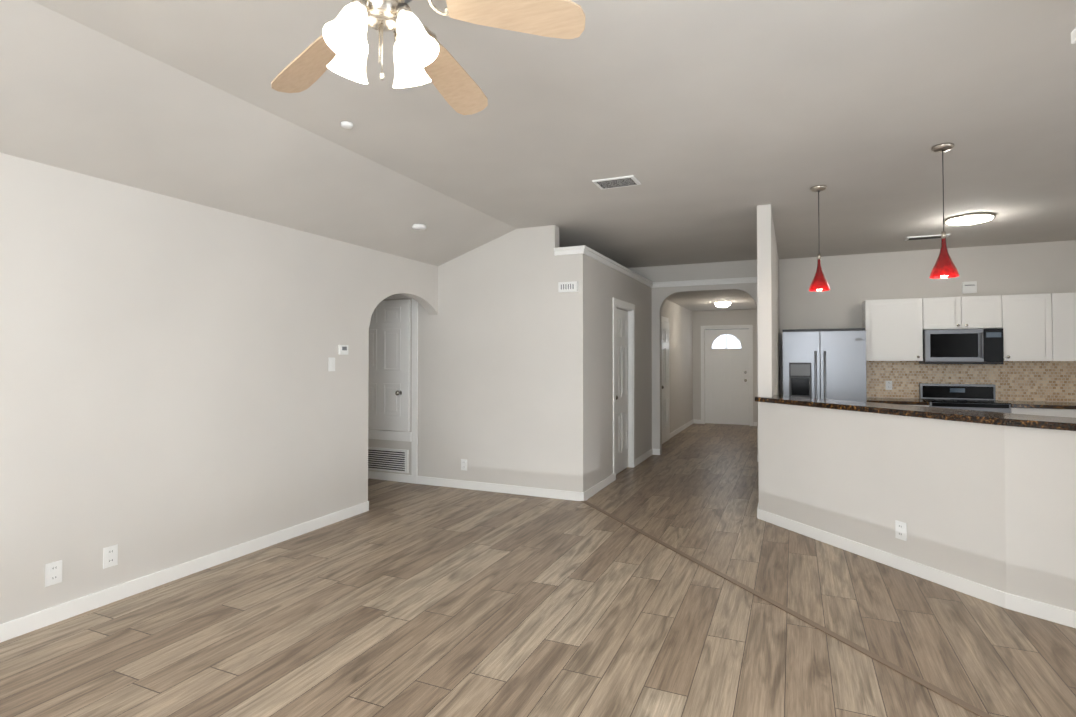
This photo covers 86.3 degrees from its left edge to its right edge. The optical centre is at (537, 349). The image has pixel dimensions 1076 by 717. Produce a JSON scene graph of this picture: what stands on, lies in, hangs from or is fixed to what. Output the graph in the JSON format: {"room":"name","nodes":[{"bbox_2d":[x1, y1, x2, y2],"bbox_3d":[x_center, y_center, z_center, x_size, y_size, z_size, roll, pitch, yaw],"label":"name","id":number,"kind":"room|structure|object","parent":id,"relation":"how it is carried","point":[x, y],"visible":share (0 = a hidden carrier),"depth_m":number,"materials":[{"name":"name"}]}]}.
{"room":"living room","nodes":[
{"label":"living room","id":0,"kind":"room"},
{"bbox_2d":[0,153,437,623],"bbox_3d":[-2.810,0.232,2.730,0.120,2.440,8.070,0,-1,24],"label":"wall","id":1,"kind":"structure","parent":0,"point":[174,391],"depth_m":3.60,"materials":[{"name":"paint"}]},
{"bbox_2d":[45,560,61,586],"bbox_3d":[-2.583,1.193,3.065,0.009,0.118,0.075,0,-1,24],"label":"electrical outlet","id":2,"kind":"object","parent":1,"relation":"attached to","point":[53,573],"visible":1,"depth_m":3.06,"materials":[{"name":"white plastic"}]},
{"bbox_2d":[103,544,117,568],"bbox_3d":[-2.470,1.195,3.319,0.009,0.118,0.075,0,-1,24],"label":"electrical outlet","id":3,"kind":"object","parent":1,"relation":"attached to","point":[110,556],"visible":1,"depth_m":3.31,"materials":[{"name":"white plastic"}]},
{"bbox_2d":[328,357,334,370],"bbox_3d":[-1.765,0.125,4.921,0.009,0.118,0.075,0,-1,24],"label":"light switch","id":4,"kind":"object","parent":1,"relation":"attached to","point":[331,364],"visible":1,"depth_m":4.91,"materials":[{"name":"white plastic"}]},
{"bbox_2d":[338,345,347,354],"bbox_3d":[-1.706,0.000,5.039,0.023,0.084,0.100,0,-1,24],"label":"thermostat","id":5,"kind":"object","parent":1,"relation":"attached to","point":[342,349],"visible":0.98,"depth_m":5.02,"materials":[{"name":"white plastic"}]},
{"bbox_2d":[0,0,515,265],"bbox_3d":[-2.362,-1.166,2.552,1.100,0.430,8.310,0,-1,24],"label":"ceiling","id":6,"kind":"structure","parent":0,"point":[75,96],"depth_m":3.23,"materials":[{"name":"paint"}]},
{"bbox_2d":[412,224,425,230],"bbox_3d":[-1.077,-1.110,5.207,0.130,0.034,0.130,0,-1,24],"label":"smoke detector","id":7,"kind":"object","parent":6,"relation":"attached to","point":[419,227],"visible":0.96,"depth_m":5.16,"materials":[{"name":"white plastic"}]},
{"bbox_2d":[368,225,586,491],"bbox_3d":[-0.932,0.113,6.379,3.070,2.790,0.120,0,-1,24],"label":"wall","id":8,"kind":"structure","parent":0,"point":[502,366],"depth_m":6.04,"materials":[{"name":"paint"}]},
{"bbox_2d":[368,447,408,472],"bbox_3d":[-1.811,1.273,6.673,0.730,0.262,0.021,0,-1,24],"label":"air vent","id":9,"kind":"object","parent":8,"relation":"in","point":[388,459],"depth_m":6.62,"materials":[{"name":"metal"}]},
{"bbox_2d":[368,300,410,431],"bbox_3d":[-1.834,0.179,6.649,0.800,1.495,0.105,0,-1,24],"label":"closet door","id":10,"kind":"structure","parent":8,"relation":"in","point":[389,393],"depth_m":6.60,"materials":[{"name":"paint"}]},
{"bbox_2d":[368,429,410,441],"bbox_3d":[-1.812,0.990,6.674,0.830,0.105,0.029,0,-1,24],"label":"trim","id":11,"kind":"structure","parent":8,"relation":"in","point":[372,434],"depth_m":6.61,"materials":[{"name":"paint"}]},
{"bbox_2d":[385,294,417,483],"bbox_3d":[-1.809,0.424,6.690,0.980,2.178,0.016,0,-1,24],"label":"door frame","id":12,"kind":"structure","parent":8,"relation":"attached to","point":[414,428],"depth_m":6.50,"materials":[{"name":"paint"}]},
{"bbox_2d":[461,459,466,470],"bbox_3d":[-0.803,1.250,6.233,0.075,0.118,0.009,0,-1,24],"label":"electrical outlet","id":13,"kind":"object","parent":8,"relation":"attached to","point":[463,464],"visible":1,"depth_m":6.23,"materials":[{"name":"white plastic"}]},
{"bbox_2d":[558,281,577,292],"bbox_3d":[0.302,-0.629,5.750,0.200,0.100,0.047,0,-1,24],"label":"door chime","id":14,"kind":"object","parent":8,"relation":"attached to","point":[572,286],"visible":1,"depth_m":5.73,"materials":[{"name":"white plastic"}]},
{"bbox_2d":[0,423,1075,716],"bbox_3d":[1.545,1.516,4.950,9.100,0.060,16.100,0,-1,24],"label":"floor","id":15,"kind":"structure","parent":0,"point":[404,599],"depth_m":3.01,"materials":[{"name":"brown wood"}]},
{"bbox_2d":[582,501,992,716],"bbox_3d":[1.124,1.467,3.917,0.044,0.006,3.776,0,-1,-21],"label":"transition strip","id":16,"kind":"object","parent":15,"relation":"on","point":[941,692],"depth_m":2.95,"materials":[{"name":"brown"}]},
{"bbox_2d":[782,328,866,401],"bbox_3d":[3.598,0.634,7.268,0.910,1.775,0.805,0,-1,24],"label":"fridge","id":17,"kind":"object","parent":15,"relation":"on","point":[825,363],"visible":0.62,"depth_m":6.95,"materials":[{"name":"grey metal"}]},
{"bbox_2d":[919,383,1010,412],"bbox_3d":[4.972,0.953,6.710,0.750,1.080,0.700,0,-1,24],"label":"range","id":18,"kind":"object","parent":15,"relation":"on","point":[978,397],"visible":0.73,"depth_m":6.86,"materials":[{"name":"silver metal"}]},
{"bbox_2d":[1011,408,1075,417],"bbox_3d":[5.866,1.073,6.367,1.151,0.868,0.602,0,-1,24],"label":"base cabinet","id":19,"kind":"object","parent":15,"relation":"on","point":[1053,412],"depth_m":6.21,"materials":[{"name":"paint"}]},
{"bbox_2d":[867,397,1075,408],"bbox_3d":[5.228,0.622,6.637,2.568,0.040,0.610,0,-1,24],"label":"countertop","id":20,"kind":"structure","parent":19,"relation":"on","point":[1014,404],"depth_m":6.54,"materials":[{"name":"stone"}]},
{"bbox_2d":[31,0,1075,267],"bbox_3d":[1.746,-1.353,2.442,6.500,0.060,11.440,0,-1,24],"label":"ceiling","id":21,"kind":"structure","parent":0,"point":[709,124],"depth_m":3.17,"materials":[{"name":"paint"}]},
{"bbox_2d":[340,121,352,128],"bbox_3d":[-1.107,-1.299,3.325,0.070,0.019,0.070,0,-1,24],"label":"ceiling sensor","id":22,"kind":"object","parent":21,"relation":"attached to","point":[346,124],"visible":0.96,"depth_m":3.30,"materials":[{"name":"white plastic"}]},
{"bbox_2d":[271,0,585,114],"bbox_3d":[-0.450,-1.059,1.744,1.156,0.548,1.117,0,-1,24],"label":"ceiling fan","id":23,"kind":"object","parent":21,"relation":"hanging from","point":[421,53],"visible":1,"depth_m":1.69,"materials":[{"name":"brushed nickel"},{"name":"frosted glass"},{"name":"light wood"}]},
{"bbox_2d":[592,175,640,189],"bbox_3d":[0.606,-1.285,4.419,0.320,0.013,0.220,0,-1,24],"label":"ceiling vent","id":24,"kind":"object","parent":21,"relation":"in","point":[617,182],"visible":0.98,"depth_m":4.39,"materials":[{"name":"white plastic"}]},
{"bbox_2d":[808,185,830,290],"bbox_3d":[2.227,-0.880,4.552,0.158,0.819,0.158,0,-1,24],"label":"pendant light","id":25,"kind":"object","parent":21,"relation":"hanging from","point":[819,282],"visible":1,"depth_m":4.52,"materials":[{"name":"red glass"}]},
{"bbox_2d":[904,234,949,240],"bbox_3d":[4.345,-1.254,6.418,0.400,0.013,0.180,0,-1,24],"label":"ceiling vent","id":26,"kind":"object","parent":21,"relation":"in","point":[923,237],"visible":0.79,"depth_m":6.39,"materials":[{"name":"white metal"}]},
{"bbox_2d":[929,143,958,278],"bbox_3d":[2.590,-0.884,3.669,0.158,0.839,0.158,0,-1,24],"label":"pendant light","id":27,"kind":"object","parent":21,"relation":"hanging from","point":[944,266],"visible":1,"depth_m":3.64,"materials":[{"name":"red glass"}]},
{"bbox_2d":[944,213,995,224],"bbox_3d":[4.166,-1.255,5.546,0.400,0.039,0.400,0,-1,24],"label":"ceiling light","id":28,"kind":"object","parent":21,"relation":"in","point":[970,218],"visible":1,"depth_m":5.47,"materials":[{"name":"white glass"}]},
{"bbox_2d":[1071,27,1075,43],"bbox_3d":[1.298,-0.324,0.913,0.270,1.835,1.770,0,-1,24],"label":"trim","id":29,"kind":"structure","parent":21,"relation":"attached to","point":[1073,36],"depth_m":1.61,"materials":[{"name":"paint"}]},
{"bbox_2d":[587,256,651,489],"bbox_3d":[0.949,0.271,7.198,0.300,2.500,2.910,0,-1,24],"label":"wall","id":30,"kind":"structure","parent":0,"point":[606,284],"depth_m":6.46,"materials":[{"name":"paint"}]},
{"bbox_2d":[554,245,653,287],"bbox_3d":[0.943,-0.973,7.163,0.335,0.075,3.115,0,-1,24],"label":"trim","id":31,"kind":"structure","parent":30,"relation":"on","point":[592,253],"depth_m":6.18,"materials":[{"name":"paint"}]},
{"bbox_2d":[616,308,628,473],"bbox_3d":[1.025,0.503,7.090,0.105,2.008,0.790,0,-1,24],"label":"hall door","id":32,"kind":"structure","parent":30,"relation":"in","point":[622,453],"depth_m":7.17,"materials":[{"name":"paint"}]},
{"bbox_2d":[613,298,634,480],"bbox_3d":[0.930,0.461,7.133,0.316,2.117,0.970,0,-1,24],"label":"door frame","id":33,"kind":"structure","parent":30,"relation":"attached to","point":[624,305],"depth_m":7.44,"materials":[{"name":"paint"}]},
{"bbox_2d":[661,300,692,432],"bbox_3d":[2.473,0.344,10.651,0.120,2.460,4.400,0,-1,24],"label":"wall","id":34,"kind":"structure","parent":0,"point":[680,363],"depth_m":11.12,"materials":[{"name":"paint"}]},
{"bbox_2d":[661,316,668,322],"bbox_3d":[2.068,0.498,9.570,0.016,2.118,1.050,0,-1,24],"label":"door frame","id":35,"kind":"structure","parent":34,"relation":"attached to","point":[664,319],"depth_m":9.76,"materials":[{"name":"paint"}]},
{"bbox_2d":[661,321,669,443],"bbox_3d":[2.113,0.536,9.550,0.105,2.018,0.880,0,-1,24],"label":"entry door","id":36,"kind":"structure","parent":34,"relation":"in","point":[665,387],"depth_m":9.62,"materials":[{"name":"paint"}]},
{"bbox_2d":[628,260,779,454],"bbox_3d":[1.914,0.154,8.429,3.005,2.770,0.120,0,-1,24],"label":"wall","id":37,"kind":"structure","parent":0,"point":[714,270],"depth_m":8.37,"materials":[{"name":"paint"}]},
{"bbox_2d":[654,277,756,287],"bbox_3d":[2.443,-0.958,8.141,1.560,0.075,0.060,0,-1,24],"label":"trim","id":38,"kind":"structure","parent":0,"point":[746,279],"depth_m":8.14,"materials":[{"name":"paint"}]},
{"bbox_2d":[667,290,755,310],"bbox_3d":[3.242,-0.901,10.345,1.850,0.060,4.430,0,-1,24],"label":"ceiling","id":39,"kind":"structure","parent":0,"point":[706,300],"depth_m":10.19,"materials":[{"name":"paint"}]},
{"bbox_2d":[714,301,730,307],"bbox_3d":[3.337,-0.815,10.373,0.300,0.109,0.300,0,-1,24],"label":"ceiling light","id":40,"kind":"object","parent":39,"relation":"attached to","point":[722,304],"visible":1,"depth_m":10.28,"materials":[{"name":"white glass"}]},
{"bbox_2d":[692,309,756,425],"bbox_3d":[4.105,0.369,12.268,1.550,2.460,0.120,0,-1,24],"label":"wall","id":41,"kind":"structure","parent":0,"point":[724,317],"depth_m":12.39,"materials":[{"name":"paint"}]},
{"bbox_2d":[705,329,748,424],"bbox_3d":[4.024,0.578,12.254,0.898,2.018,0.105,0,-1,24],"label":"front door","id":42,"kind":"structure","parent":41,"relation":"in","point":[726,376],"depth_m":12.26,"materials":[{"name":"paint"}]},
{"bbox_2d":[701,325,752,425],"bbox_3d":[4.014,0.537,12.231,1.060,2.123,0.016,0,-1,24],"label":"door frame","id":43,"kind":"structure","parent":41,"relation":"attached to","point":[750,327],"depth_m":12.19,"materials":[{"name":"paint"}]},
{"bbox_2d":[757,204,779,396],"bbox_3d":[2.625,0.124,6.472,0.115,2.770,3.080,0,-1,24],"label":"wall column","id":44,"kind":"structure","parent":0,"point":[768,309],"depth_m":5.08,"materials":[{"name":"paint"}]},
{"bbox_2d":[758,402,1075,610],"bbox_3d":[2.602,0.954,3.822,2.214,1.030,1.928,0,-1,24],"label":"wall","id":45,"kind":"structure","parent":0,"point":[991,506],"depth_m":3.61,"materials":[{"name":"paint"}]},
{"bbox_2d":[0,419,1075,642],"bbox_3d":[0.692,1.446,5.223,6.720,0.088,15.504,0,-1,24],"label":"baseboard","id":46,"kind":"structure","parent":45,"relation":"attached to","point":[14,628],"depth_m":3.83,"materials":[{"name":"paint"}]},
{"bbox_2d":[895,520,906,540],"bbox_3d":[2.419,1.206,3.830,0.009,0.118,0.075,0,-1,-21],"label":"outlet","id":47,"kind":"object","parent":45,"relation":"attached to","point":[900,530],"visible":1,"depth_m":3.83,"materials":[{"name":"white plastic"}]},
{"bbox_2d":[755,395,1075,430],"bbox_3d":[2.602,0.418,3.914,0.550,0.040,3.005,0,-1,-25],"label":"countertop","id":48,"kind":"structure","parent":45,"relation":"on","point":[1025,420],"depth_m":3.67,"materials":[{"name":"stone"}]},
{"bbox_2d":[779,240,1075,401],"bbox_3d":[5.171,0.134,7.091,4.035,2.770,0.120,0,-1,24],"label":"wall","id":49,"kind":"structure","parent":0,"point":[855,281],"depth_m":7.28,"materials":[{"name":"paint"}]},
{"bbox_2d":[862,298,925,360],"bbox_3d":[4.418,-0.240,7.177,0.603,0.760,0.329,0,-1,24],"label":"upper cabinet","id":50,"kind":"object","parent":49,"relation":"attached to","point":[894,328],"depth_m":7.03,"materials":[{"name":"paint"}]},
{"bbox_2d":[926,295,1005,329],"bbox_3d":[5.046,-0.434,6.901,0.763,0.380,0.329,0,-1,24],"label":"upper cabinet","id":51,"kind":"object","parent":49,"relation":"attached to","point":[966,312],"depth_m":6.74,"materials":[{"name":"paint"}]},
{"bbox_2d":[919,329,1003,363],"bbox_3d":[5.024,-0.034,6.843,0.753,0.410,0.443,0,-1,24],"label":"microwave","id":52,"kind":"object","parent":51,"relation":"attached to","point":[966,346],"visible":0.98,"depth_m":6.68,"materials":[{"name":"grey metal"}]},
{"bbox_2d":[962,281,976,293],"bbox_3d":[5.245,-0.758,6.983,0.140,0.140,0.041,0,-1,24],"label":"fire alarm","id":53,"kind":"object","parent":49,"relation":"attached to","point":[969,287],"visible":1,"depth_m":6.97,"materials":[{"name":"white plastic"}]},
{"bbox_2d":[866,361,1075,401],"bbox_3d":[5.394,0.371,6.919,2.650,0.470,0.006,0,-1,24],"label":"backsplash","id":54,"kind":"structure","parent":49,"relation":"attached to","point":[1049,381],"depth_m":6.90,"materials":[{"name":"tile"}]},
{"bbox_2d":[885,381,891,389],"bbox_3d":[4.473,0.452,7.319,0.075,0.118,0.009,0,-1,24],"label":"outlet","id":55,"kind":"object","parent":54,"relation":"attached to","point":[888,385],"visible":1,"depth_m":7.32,"materials":[{"name":"white plastic"}]},
{"bbox_2d":[998,293,1053,360],"bbox_3d":[5.602,-0.248,6.651,0.447,0.760,0.329,0,-1,24],"label":"upper cabinet","id":56,"kind":"object","parent":49,"relation":"attached to","point":[1038,327],"depth_m":6.50,"materials":[{"name":"paint"}]},
{"bbox_2d":[1054,292,1075,360],"bbox_3d":[6.012,-0.251,6.469,0.449,0.760,0.329,0,-1,24],"label":"upper cabinet","id":57,"kind":"object","parent":49,"relation":"attached to","point":[1064,303],"depth_m":6.37,"materials":[{"name":"paint"}]}
]}

